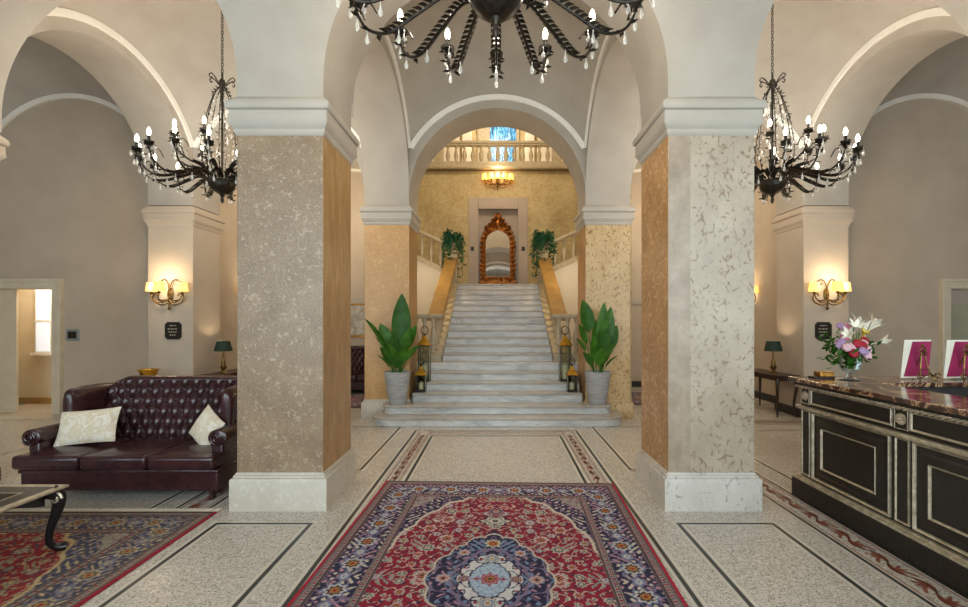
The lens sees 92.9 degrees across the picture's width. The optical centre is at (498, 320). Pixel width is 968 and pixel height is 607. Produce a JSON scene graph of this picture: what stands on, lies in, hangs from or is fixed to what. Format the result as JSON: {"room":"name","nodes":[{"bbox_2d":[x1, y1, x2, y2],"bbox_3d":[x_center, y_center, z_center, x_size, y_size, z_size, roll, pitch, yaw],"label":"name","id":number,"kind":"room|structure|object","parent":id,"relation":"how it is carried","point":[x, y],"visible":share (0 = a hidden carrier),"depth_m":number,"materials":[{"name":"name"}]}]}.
{"room":"historic interior","nodes":[
{"label":"historic interior","id":0,"kind":"room"},
{"bbox_2d":[19,290,50,396],"bbox_3d":[-8.450,0.250,8.525,2.600,2.700,1.050,0,0,0],"label":"wall","id":1,"kind":"structure","parent":0,"point":[34,370],"depth_m":8.90,"materials":[{"name":"beige paint"}]},
{"bbox_2d":[0,279,63,414],"bbox_3d":[-8.185,0.440,7.960,1.450,2.320,0.280,0,0,0],"label":"door frame","id":2,"kind":"structure","parent":1,"relation":"in","point":[9,288],"depth_m":7.98,"materials":[{"name":"paint"}]},
{"bbox_2d":[19,397,50,403],"bbox_3d":[-8.450,1.540,8.885,2.300,0.120,0.030,0,0,0],"label":"baseboard","id":3,"kind":"structure","parent":1,"relation":"attached to","point":[22,400],"depth_m":8.87,"materials":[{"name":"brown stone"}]},
{"bbox_2d":[30,290,50,354],"bbox_3d":[-8.765,0.010,8.860,0.430,1.300,0.080,0,0,0],"label":"window","id":4,"kind":"structure","parent":1,"relation":"in","point":[42,320],"depth_m":8.85,"materials":[{"name":"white glass"}]},
{"bbox_2d":[0,99,364,392],"bbox_3d":[-7.614,-1.425,6.002,4.595,6.050,14.465,0,0,28],"label":"wall","id":5,"kind":"structure","parent":0,"point":[73,196],"depth_m":7.90,"materials":[{"name":"paint"}]},
{"bbox_2d":[66,329,78,340],"bbox_3d":[-7.300,0.240,7.888,0.220,0.200,0.024,0,0,0],"label":"wall control","id":6,"kind":"object","parent":5,"relation":"attached to","point":[71,334],"visible":1,"depth_m":7.88,"materials":[{"name":"grey plastic"}]},
{"bbox_2d":[141,206,225,374],"bbox_3d":[-5.380,-0.145,7.917,0.869,3.490,0.863,0,0,0],"label":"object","id":7,"kind":"object","parent":5,"relation":"attached to","point":[184,241],"visible":0.72,"depth_m":7.55,"materials":[{"name":"paint"}]},
{"bbox_2d":[145,279,188,309],"bbox_3d":[-5.375,-0.433,7.374,0.672,0.510,0.359,0,0,0],"label":"wall sconce","id":8,"kind":"object","parent":7,"relation":"attached to","point":[155,286],"visible":1,"depth_m":7.44,"materials":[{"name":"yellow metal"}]},
{"bbox_2d":[165,322,181,338],"bbox_3d":[-5.330,0.160,7.542,0.270,0.285,0.016,0,0,0],"label":"wall plaque","id":9,"kind":"object","parent":7,"relation":"attached to","point":[173,330],"visible":1,"depth_m":7.54,"materials":[{"name":"black metal"}]},
{"bbox_2d":[351,168,360,171],"bbox_3d":[-3.595,-3.300,11.175,2.846,0.840,0.030,0,0,0],"label":"trim","id":10,"kind":"structure","parent":5,"relation":"attached to","point":[352,169],"depth_m":11.16,"materials":[{"name":"white paint"}]},
{"bbox_2d":[351,298,364,303],"bbox_3d":[-3.850,-0.490,11.168,3.100,0.140,0.045,0,0,0],"label":"trim","id":11,"kind":"structure","parent":5,"relation":"attached to","point":[353,300],"depth_m":11.15,"materials":[{"name":"paint"}]},
{"bbox_2d":[351,304,364,336],"bbox_3d":[-3.280,-0.020,11.175,0.960,0.840,0.030,0,0,0],"label":"framed picture","id":12,"kind":"object","parent":5,"relation":"attached to","point":[357,310],"visible":0.24,"depth_m":11.18},
{"bbox_2d":[28,16,408,195],"bbox_3d":[-3.606,-3.250,6.045,4.288,2.400,3.010,0,0,0],"label":"wall","id":13,"kind":"structure","parent":0,"point":[377,104],"depth_m":6.91,"materials":[{"name":"paint"}]},
{"bbox_2d":[47,7,360,148],"bbox_3d":[-3.595,-3.296,6.045,2.846,0.946,3.028,0,0,0],"label":"trim","id":14,"kind":"structure","parent":13,"relation":"attached to","point":[62,12],"depth_m":6.42,"materials":[{"name":"white paint"}]},
{"bbox_2d":[380,26,612,149],"bbox_3d":[-0.015,-3.266,6.095,2.912,0.907,2.928,0,0,0],"label":"trim","id":15,"kind":"structure","parent":13,"relation":"attached to","point":[411,144],"depth_m":7.52,"materials":[{"name":"white paint"}]},
{"bbox_2d":[0,387,967,606],"bbox_3d":[0.000,1.659,5.950,18.200,0.122,15.300,0,0,0],"label":"floor","id":16,"kind":"structure","parent":0,"point":[789,552],"depth_m":3.56,"materials":[{"name":"stone"}]},
{"bbox_2d":[0,135,9,480],"bbox_3d":[-5.380,-0.145,4.228,0.869,3.490,0.863,0,0,0],"label":"pilaster","id":17,"kind":"object","parent":16,"relation":"on","point":[4,143],"visible":1,"depth_m":4.61,"materials":[{"name":"paint"}]},
{"bbox_2d":[0,508,221,606],"bbox_3d":[-3.460,1.594,2.120,2.240,0.014,3.582,0,0,0],"label":"rug","id":18,"kind":"object","parent":16,"relation":"on","point":[103,545],"visible":0.91,"depth_m":3.21,"materials":[{"name":"fabric"}]},
{"bbox_2d":[0,484,68,550],"bbox_3d":[-3.644,1.364,2.612,1.331,0.466,1.235,0,0,0],"label":"coffee table","id":19,"kind":"object","parent":18,"relation":"on","point":[12,496],"visible":1,"depth_m":3.13,"materials":[{"name":"black paint"}]},
{"bbox_2d":[12,375,236,499],"bbox_3d":[-3.380,1.093,4.516,1.858,1.015,0.999,0,0,0],"label":"sofa","id":20,"kind":"object","parent":16,"relation":"on","point":[153,447],"visible":0.73,"depth_m":4.24,"materials":[{"name":"leather"}]},
{"bbox_2d":[12,436,136,469],"bbox_3d":[-3.978,1.248,4.400,0.589,0.125,0.760,0,0,0],"label":"seat cushion","id":21,"kind":"object","parent":20,"relation":"on","point":[67,457],"depth_m":4.05,"materials":[{"name":"leather"}]},
{"bbox_2d":[53,406,121,446],"bbox_3d":[-3.890,1.000,4.360,0.558,0.349,0.174,0,0,-8],"label":"throw pillow","id":22,"kind":"object","parent":20,"relation":"on","point":[90,426],"visible":1,"depth_m":4.31,"materials":[{"name":"beige fabric"}]},
{"bbox_2d":[80,436,193,469],"bbox_3d":[-3.383,1.248,4.400,0.589,0.125,0.760,0,0,0],"label":"seat cushion","id":23,"kind":"object","parent":20,"relation":"on","point":[134,453],"depth_m":4.11,"materials":[{"name":"leather"}]},
{"bbox_2d":[148,439,236,469],"bbox_3d":[-2.788,1.248,4.400,0.589,0.125,0.760,0,0,0],"label":"seat cushion","id":24,"kind":"object","parent":20,"relation":"on","point":[188,454],"depth_m":4.08,"materials":[{"name":"leather"}]},
{"bbox_2d":[189,404,224,444],"bbox_3d":[-2.790,1.025,4.400,0.440,0.433,0.164,0,0,30],"label":"throw pillow","id":25,"kind":"object","parent":20,"relation":"on","point":[208,421],"visible":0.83,"depth_m":4.34,"materials":[{"name":"beige fabric"}]},
{"bbox_2d":[203,368,236,374],"bbox_3d":[-4.780,1.250,8.150,0.400,0.701,1.160,0,0,0],"label":"console table","id":26,"kind":"object","parent":16,"relation":"on","point":[231,371],"visible":0.06,"depth_m":7.93,"materials":[{"name":"brown wood"}]},
{"bbox_2d":[214,341,232,372],"bbox_3d":[-4.770,0.625,7.980,0.290,0.550,0.290,0,0,0],"label":"table lamp","id":27,"kind":"object","parent":26,"relation":"on","point":[220,346],"visible":1,"depth_m":7.92,"materials":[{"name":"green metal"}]},
{"bbox_2d":[224,97,359,510],"bbox_3d":[-1.853,-0.155,4.273,0.870,3.510,0.870,0,0,0],"label":"pillar","id":28,"kind":"structure","parent":16,"relation":"on","point":[296,155],"depth_m":3.91,"materials":[{"name":"stone"}]},
{"bbox_2d":[351,346,364,389],"bbox_3d":[-3.380,1.093,10.466,1.858,1.015,0.999,0,0,0],"label":"sofa","id":29,"kind":"object","parent":16,"relation":"on","point":[357,352],"visible":0.22,"depth_m":10.68,"materials":[{"name":"leather"}]},
{"bbox_2d":[351,372,364,380],"bbox_3d":[-3.383,1.248,10.350,0.589,0.125,0.760,0,0,0],"label":"seat cushion","id":30,"kind":"object","parent":29,"relation":"on","point":[354,375],"depth_m":10.04,"materials":[{"name":"leather"}]},
{"bbox_2d":[357,373,364,380],"bbox_3d":[-2.788,1.248,10.350,0.589,0.125,0.760,0,0,0],"label":"seat cushion","id":31,"kind":"object","parent":29,"relation":"on","point":[361,376],"depth_m":9.97,"materials":[{"name":"leather"}]},
{"bbox_2d":[351,394,364,407],"bbox_3d":[-3.300,1.592,9.200,1.700,0.010,1.500,0,0,0],"label":"rug","id":32,"kind":"object","parent":16,"relation":"on","point":[356,399],"visible":0.18,"depth_m":9.18,"materials":[{"name":"fabric"}]},
{"bbox_2d":[359,205,420,418],"bbox_3d":[-1.829,-0.155,7.917,0.870,3.510,0.870,0,0,0],"label":"pillar","id":33,"kind":"structure","parent":16,"relation":"on","point":[391,231],"depth_m":7.55,"materials":[{"name":"stone"}]},
{"bbox_2d":[286,481,688,606],"bbox_3d":[-0.052,1.592,2.830,2.250,0.010,3.420,0,0,2],"label":"rug","id":34,"kind":"object","parent":16,"relation":"on","point":[415,543],"visible":1,"depth_m":3.14,"materials":[{"name":"fabric"}]},
{"bbox_2d":[372,283,621,426],"bbox_3d":[-0.015,-0.145,10.284,7.140,3.490,6.712,0,0,0],"label":"staircase","id":35,"kind":"structure","parent":16,"relation":"on","point":[497,367],"depth_m":8.07,"materials":[{"name":"stone"}]},
{"bbox_2d":[364,294,418,404],"bbox_3d":[-1.670,0.437,7.274,0.860,1.760,0.467,0,0,0],"label":"potted plant","id":36,"kind":"object","parent":35,"relation":"on","point":[395,344],"visible":1,"depth_m":7.20,"materials":[{"name":"green plant"}]},
{"bbox_2d":[414,357,427,391],"bbox_3d":[-1.285,0.891,7.660,0.199,0.569,0.199,0,0,0],"label":"lantern","id":37,"kind":"object","parent":35,"relation":"on","point":[421,372],"visible":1,"depth_m":7.63,"materials":[{"name":"metal"}]},
{"bbox_2d":[419,382,423,389],"bbox_3d":[-1.285,1.065,7.660,0.081,0.140,0.079,0,0,0],"label":"candle","id":38,"kind":"object","parent":37,"relation":"on","point":[421,385],"depth_m":7.63,"materials":[{"name":"wax"}]},
{"bbox_2d":[417,326,431,381],"bbox_3d":[-1.270,0.558,7.930,0.234,0.951,0.234,0,0,0],"label":"lantern","id":39,"kind":"object","parent":35,"relation":"on","point":[424,341],"visible":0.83,"depth_m":7.90,"materials":[{"name":"metal"}]},
{"bbox_2d":[422,362,426,378],"bbox_3d":[-1.270,0.853,7.930,0.099,0.280,0.096,0,0,0],"label":"candle","id":40,"kind":"object","parent":39,"relation":"on","point":[424,365],"depth_m":7.89,"materials":[{"name":"wax"}]},
{"bbox_2d":[417,314,443,360],"bbox_3d":[-1.615,0.310,8.700,1.160,0.880,0.240,0,0,0],"label":"balustrade","id":41,"kind":"object","parent":35,"relation":"on","point":[434,357],"visible":0.37,"depth_m":8.65,"materials":[{"name":"stone"}]},
{"bbox_2d":[427,258,456,353],"bbox_3d":[-1.205,-0.458,10.250,0.320,2.336,3.100,0,0,0],"label":"balustrade","id":42,"kind":"object","parent":35,"relation":"on","point":[440,299],"visible":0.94,"depth_m":9.60,"materials":[{"name":"yellow stone"}]},
{"bbox_2d":[446,250,458,282],"bbox_3d":[-1.185,-1.389,11.905,0.320,0.880,0.300,0,0,0],"label":"pedestal","id":43,"kind":"object","parent":35,"relation":"on","point":[455,277],"visible":0.47,"depth_m":11.78,"materials":[{"name":"stone"}]},
{"bbox_2d":[440,228,466,277],"bbox_3d":[-1.184,-1.756,11.955,0.733,1.255,0.845,0,0,0],"label":"trailing ivy","id":44,"kind":"object","parent":43,"relation":"on","point":[450,240],"visible":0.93,"depth_m":11.75,"materials":[{"name":"plant"}]},
{"bbox_2d":[478,212,517,283],"bbox_3d":[-0.015,-2.073,13.453,1.196,2.251,0.216,0,0,0],"label":"mirror","id":45,"kind":"object","parent":35,"relation":"on","point":[497,265],"visible":0.84,"depth_m":13.46,"materials":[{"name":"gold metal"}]},
{"bbox_2d":[486,231,509,276],"bbox_3d":[-0.015,-1.973,13.476,0.720,1.370,0.010,0,-3,0],"label":"mirror glass","id":46,"kind":"object","parent":45,"relation":"attached to","point":[497,242],"depth_m":13.47,"materials":[{"name":"silver metal"}]},
{"bbox_2d":[536,250,549,282],"bbox_3d":[1.155,-1.389,11.905,0.320,0.880,0.300,0,0,0],"label":"pedestal","id":47,"kind":"object","parent":35,"relation":"on","point":[545,255],"visible":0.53,"depth_m":11.78,"materials":[{"name":"stone"}]},
{"bbox_2d":[529,229,558,277],"bbox_3d":[1.171,-1.754,11.885,0.796,1.236,0.806,0,0,0],"label":"trailing ivy","id":48,"kind":"object","parent":47,"relation":"on","point":[542,239],"visible":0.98,"depth_m":11.74,"materials":[{"name":"plant"}]},
{"bbox_2d":[538,258,566,353],"bbox_3d":[1.175,-0.458,10.250,0.320,2.336,3.100,0,0,0],"label":"balustrade","id":49,"kind":"object","parent":35,"relation":"on","point":[555,303],"visible":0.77,"depth_m":9.70,"materials":[{"name":"yellow stone"}]},
{"bbox_2d":[551,314,577,360],"bbox_3d":[1.585,0.310,8.700,1.160,0.880,0.240,0,0,0],"label":"balustrade","id":50,"kind":"object","parent":35,"relation":"on","point":[564,357],"visible":0.48,"depth_m":8.65,"materials":[{"name":"stone"}]},
{"bbox_2d":[557,326,572,381],"bbox_3d":[1.150,0.558,7.930,0.234,0.951,0.234,0,0,0],"label":"lantern","id":51,"kind":"object","parent":35,"relation":"on","point":[564,341],"visible":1,"depth_m":7.89,"materials":[{"name":"metal"}]},
{"bbox_2d":[562,364,567,378],"bbox_3d":[1.150,0.853,7.930,0.099,0.280,0.096,0,0,0],"label":"candle","id":52,"kind":"object","parent":51,"relation":"on","point":[564,367],"depth_m":7.89,"materials":[{"name":"wax"}]},
{"bbox_2d":[565,357,578,391],"bbox_3d":[1.225,0.891,7.660,0.199,0.569,0.199,0,0,0],"label":"lantern","id":53,"kind":"object","parent":35,"relation":"on","point":[571,372],"visible":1,"depth_m":7.62,"materials":[{"name":"metal"}]},
{"bbox_2d":[569,382,573,389],"bbox_3d":[1.225,1.065,7.660,0.081,0.140,0.079,0,0,0],"label":"candle","id":54,"kind":"object","parent":53,"relation":"on","point":[571,385],"depth_m":7.63,"materials":[{"name":"wax"}]},
{"bbox_2d":[576,300,618,404],"bbox_3d":[1.558,0.487,7.236,0.522,1.660,0.491,0,0,-40],"label":"potted plant","id":55,"kind":"object","parent":35,"relation":"on","point":[605,335],"visible":1,"depth_m":7.22,"materials":[{"name":"green plant"}]},
{"bbox_2d":[573,205,635,418],"bbox_3d":[1.799,-0.155,7.917,0.870,3.510,0.870,0,0,0],"label":"pillar","id":56,"kind":"structure","parent":16,"relation":"on","point":[603,231],"depth_m":7.55,"materials":[{"name":"beige stone"}]},
{"bbox_2d":[632,392,640,404],"bbox_3d":[3.300,1.592,9.500,1.700,0.010,1.500,0,0,0],"label":"rug","id":57,"kind":"object","parent":16,"relation":"on","point":[636,396],"visible":0.11,"depth_m":9.42,"materials":[{"name":"fabric"}]},
{"bbox_2d":[633,97,766,510],"bbox_3d":[1.809,-0.155,4.273,0.870,3.510,0.870,0,0,0],"label":"pillar","id":58,"kind":"structure","parent":16,"relation":"on","point":[695,155],"depth_m":3.91,"materials":[{"name":"stone"}]},
{"bbox_2d":[754,368,798,417],"bbox_3d":[4.780,1.250,8.150,0.400,0.701,1.160,0,0,0],"label":"console table","id":59,"kind":"object","parent":16,"relation":"on","point":[758,372],"visible":0.59,"depth_m":7.64,"materials":[{"name":"brown wood"}]},
{"bbox_2d":[764,341,782,372],"bbox_3d":[4.770,0.625,7.980,0.290,0.550,0.290,0,0,0],"label":"table lamp","id":60,"kind":"object","parent":59,"relation":"on","point":[772,346],"visible":1,"depth_m":7.92,"materials":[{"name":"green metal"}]},
{"bbox_2d":[792,382,967,596],"bbox_3d":[3.842,1.077,2.578,2.255,1.045,3.355,0,0,0],"label":"reception desk","id":61,"kind":"object","parent":16,"relation":"on","point":[894,474],"visible":1,"depth_m":3.23,"materials":[{"name":"brown wood"}]},
{"bbox_2d":[788,376,967,416],"bbox_3d":[3.842,0.535,2.595,2.295,0.040,3.390,0,0,0],"label":"countertop","id":62,"kind":"structure","parent":61,"relation":"on","point":[888,388],"depth_m":3.53,"materials":[{"name":"brown stone"}]},
{"bbox_2d":[808,371,834,378],"bbox_3d":[2.920,0.485,4.160,0.180,0.060,0.100,0,0,0],"label":"book","id":63,"kind":"object","parent":62,"relation":"on","point":[817,374],"visible":1,"depth_m":4.12,"materials":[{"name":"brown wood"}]},
{"bbox_2d":[837,354,861,380],"bbox_3d":[3.070,0.403,4.020,0.190,0.224,0.190,0,0,0],"label":"flower vase","id":64,"kind":"object","parent":62,"relation":"on","point":[852,371],"visible":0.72,"depth_m":4.02,"materials":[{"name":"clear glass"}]},
{"bbox_2d":[818,313,891,368],"bbox_3d":[3.111,0.170,4.013,0.567,0.496,0.331,0,0,0],"label":"flower bouquet","id":65,"kind":"object","parent":64,"relation":"in","point":[861,346],"visible":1,"depth_m":3.96,"materials":[{"name":"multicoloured plant"}]},
{"bbox_2d":[916,344,940,380],"bbox_3d":[3.713,0.360,3.993,0.191,0.313,0.188,0,0,44],"label":"easel","id":66,"kind":"object","parent":62,"relation":"on","point":[924,350],"visible":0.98,"depth_m":4.01,"materials":[{"name":"brown metal"}]},
{"bbox_2d":[900,340,931,377],"bbox_3d":[3.716,0.336,4.092,0.340,0.335,0.035,0,0,-7],"label":"leaflet","id":67,"kind":"object","parent":66,"relation":"on","point":[910,357],"visible":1,"depth_m":4.09,"materials":[{"name":"paper"}]},
{"bbox_2d":[959,344,967,380],"bbox_3d":[4.073,0.360,3.973,0.191,0.313,0.188,0,0,44],"label":"easel","id":68,"kind":"object","parent":62,"relation":"on","point":[965,345],"visible":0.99,"depth_m":4.00,"materials":[{"name":"brown metal"}]},
{"bbox_2d":[943,340,967,377],"bbox_3d":[4.076,0.336,4.072,0.340,0.335,0.035,0,0,-7],"label":"leaflet","id":69,"kind":"object","parent":68,"relation":"on","point":[954,354],"visible":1,"depth_m":4.07,"materials":[{"name":"paper"}]},
{"bbox_3d":[-5.500,1.248,7.100,0.500,0.696,0.500,0,0,0],"label":"side table","id":70,"kind":"object","parent":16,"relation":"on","visible":0},
{"bbox_2d":[137,368,159,374],"bbox_3d":[-5.360,0.820,7.050,0.290,0.160,0.290,0,0,0],"label":"bowl","id":71,"kind":"object","parent":70,"relation":"on","point":[151,371],"visible":0.52,"depth_m":6.98,"materials":[{"name":"gold metal"}]},
{"bbox_2d":[0,0,967,132],"bbox_3d":[0.000,-3.175,4.273,17.900,2.550,0.734,0,0,0],"label":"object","id":72,"kind":"structure","parent":0,"point":[283,48],"depth_m":3.91,"materials":[{"name":"paint"}]},
{"bbox_2d":[2,0,967,168],"bbox_3d":[0.000,-3.560,4.895,17.900,1.991,12.590,0,0,0],"label":"ceiling","id":73,"kind":"structure","parent":0,"point":[814,40],"depth_m":6.88,"materials":[{"name":"paint"}]},
{"bbox_2d":[129,10,236,204],"bbox_3d":[-3.585,-2.875,5.975,1.883,2.710,1.883,0,0,0],"label":"crystal chandelier","id":74,"kind":"object","parent":73,"relation":"hanging from","point":[223,184],"visible":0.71,"depth_m":5.83,"materials":[{"name":"metal"}]},
{"bbox_2d":[335,0,655,87],"bbox_3d":[-0.015,-2.935,2.680,2.110,2.590,2.110,0,0,0],"label":"crystal chandelier","id":75,"kind":"object","parent":73,"relation":"hanging from","point":[495,12],"visible":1,"depth_m":3.05,"materials":[{"name":"metal"}]},
{"bbox_2d":[754,5,864,204],"bbox_3d":[3.560,-2.875,5.975,1.883,2.710,1.883,0,0,0],"label":"crystal chandelier","id":76,"kind":"object","parent":73,"relation":"hanging from","point":[771,186],"visible":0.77,"depth_m":5.79,"materials":[{"name":"metal"}]},
{"bbox_2d":[417,261,577,353],"bbox_3d":[0.000,-0.326,11.920,7.200,3.852,0.120,0,0,0],"label":"wall","id":77,"kind":"structure","parent":0,"point":[427,276],"depth_m":11.86,"materials":[{"name":"white paint"}]},
{"bbox_2d":[417,230,445,270],"bbox_3d":[-2.440,-2.124,11.900,2.250,1.832,0.240,0,0,0],"label":"balustrade","id":78,"kind":"object","parent":77,"relation":"on","point":[421,258],"visible":0.27,"depth_m":11.85,"materials":[{"name":"stone"}]},
{"bbox_2d":[547,230,577,270],"bbox_3d":[2.410,-2.124,11.900,2.250,1.832,0.240,0,0,0],"label":"balustrade","id":79,"kind":"object","parent":77,"relation":"on","point":[574,258],"visible":0.35,"depth_m":11.82,"materials":[{"name":"stone"}]},
{"bbox_2d":[427,170,568,170],"bbox_3d":[0.000,-4.430,15.160,7.400,0.100,3.680,0,0,0],"label":"floor","id":80,"kind":"structure","parent":0,"point":[427,170],"depth_m":13.39,"materials":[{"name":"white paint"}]},
{"bbox_2d":[426,141,567,170],"bbox_3d":[-0.015,-4.780,13.300,7.160,0.800,0.260,0,0,0],"label":"gallery balustrade","id":81,"kind":"object","parent":80,"relation":"on","point":[438,164],"visible":0.55,"depth_m":13.21,"materials":[{"name":"stone"}]},
{"bbox_2d":[148,100,848,214],"bbox_3d":[0.000,-3.175,7.917,11.500,2.550,0.734,0,0,0],"label":"wall","id":82,"kind":"structure","parent":0,"point":[465,119],"depth_m":7.64,"materials":[{"name":"paint"}]},
{"bbox_2d":[2,93,123,128],"bbox_3d":[-7.350,-3.247,7.885,3.220,1.305,0.030,0,0,0],"label":"trim","id":83,"kind":"structure","parent":82,"relation":"attached to","point":[22,108],"depth_m":7.87,"materials":[{"name":"white paint"}]},
{"bbox_2d":[873,93,967,115],"bbox_3d":[7.350,-3.247,7.885,3.220,1.305,0.030,0,0,0],"label":"trim","id":84,"kind":"structure","parent":82,"relation":"attached to","point":[949,98],"depth_m":7.87,"materials":[{"name":"white paint"}]},
{"bbox_2d":[417,130,631,400],"bbox_3d":[0.000,-3.075,12.567,7.500,9.350,8.866,0,0,0],"label":"wall","id":85,"kind":"structure","parent":0,"point":[443,196],"depth_m":13.40,"materials":[{"name":"beige paint"}]},
{"bbox_2d":[432,131,471,160],"bbox_3d":[-1.925,-6.000,16.525,1.950,3.000,0.150,0,0,0],"label":"window","id":86,"kind":"structure","parent":85,"relation":"attached to","point":[468,136],"depth_m":16.45,"materials":[{"name":"beige glass"}]},
{"bbox_2d":[477,127,518,160],"bbox_3d":[0.000,-6.050,16.530,1.500,2.700,0.140,0,0,0],"label":"window","id":87,"kind":"structure","parent":85,"relation":"in","point":[490,133],"depth_m":16.47,"materials":[{"name":"glass"}]},
{"bbox_2d":[482,172,513,189],"bbox_3d":[-0.015,-4.053,13.259,0.932,0.510,0.289,0,0,0],"label":"wall sconce","id":88,"kind":"object","parent":85,"relation":"attached to","point":[497,174],"visible":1,"depth_m":13.22,"materials":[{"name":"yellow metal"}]},
{"bbox_2d":[469,197,527,283],"bbox_3d":[0.000,-2.275,13.540,1.720,2.651,0.320,0,0,0],"label":"wall niche","id":89,"kind":"object","parent":85,"relation":"in","point":[514,210],"visible":0.67,"depth_m":13.38,"materials":[{"name":"beige paint"}]},
{"bbox_2d":[525,132,562,160],"bbox_3d":[1.925,-6.000,16.525,1.950,3.000,0.150,0,0,0],"label":"window","id":90,"kind":"structure","parent":85,"relation":"attached to","point":[528,137],"depth_m":16.45,"materials":[{"name":"beige glass"}]},
{"bbox_2d":[586,16,967,195],"bbox_3d":[3.591,-3.250,6.045,4.318,2.400,3.010,0,0,0],"label":"wall","id":91,"kind":"structure","parent":0,"point":[615,113],"depth_m":6.91,"materials":[{"name":"paint"}]},
{"bbox_2d":[634,7,950,148],"bbox_3d":[3.595,-3.296,6.045,2.846,0.946,3.028,0,0,0],"label":"trim","id":92,"kind":"structure","parent":91,"relation":"attached to","point":[933,12],"depth_m":6.34,"materials":[{"name":"white paint"}]},
{"bbox_2d":[632,99,967,395],"bbox_3d":[7.614,-1.425,6.002,4.595,6.050,14.465,0,0,-28],"label":"wall","id":93,"kind":"structure","parent":0,"point":[908,231],"depth_m":7.90,"materials":[{"name":"paint"}]},
{"bbox_2d":[632,298,640,303],"bbox_3d":[3.850,-0.490,11.168,3.100,0.140,0.045,0,0,0],"label":"trim","id":94,"kind":"structure","parent":93,"relation":"attached to","point":[634,300],"depth_m":11.15,"materials":[{"name":"paint"}]},
{"bbox_2d":[632,381,775,402],"bbox_3d":[5.221,1.520,9.867,6.054,0.160,2.161,0,0,44],"label":"baseboard","id":95,"kind":"structure","parent":93,"relation":"attached to","point":[767,397],"depth_m":9.35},
{"bbox_2d":[754,286,758,302],"bbox_3d":[5.224,-0.533,9.800,0.359,0.510,0.672,0,0,0],"label":"wall sconce","id":96,"kind":"object","parent":93,"relation":"attached to","point":[755,287],"visible":0.05,"depth_m":9.48,"materials":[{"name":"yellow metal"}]},
{"bbox_2d":[771,206,855,417],"bbox_3d":[5.380,-0.145,7.917,0.869,3.490,0.863,0,0,0],"label":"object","id":97,"kind":"object","parent":93,"relation":"attached to","point":[812,241],"visible":0.72,"depth_m":7.55,"materials":[{"name":"paint"}]},
{"bbox_2d":[815,322,831,338],"bbox_3d":[5.330,0.160,7.542,0.270,0.285,0.016,0,0,0],"label":"wall plaque","id":98,"kind":"object","parent":97,"relation":"attached to","point":[821,328],"visible":0.84,"depth_m":7.54,"materials":[{"name":"black metal"}]},
{"bbox_2d":[808,279,851,309],"bbox_3d":[5.375,-0.433,7.374,0.672,0.510,0.359,0,0,0],"label":"wall sconce","id":99,"kind":"object","parent":97,"relation":"attached to","point":[839,286],"visible":1,"depth_m":7.43,"materials":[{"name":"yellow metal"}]},
{"bbox_2d":[939,279,967,375],"bbox_3d":[8.210,0.440,7.960,1.300,2.320,0.280,0,0,0],"label":"door","id":100,"kind":"structure","parent":93,"relation":"in","point":[953,293],"depth_m":7.86,"materials":[{"name":"paint"}]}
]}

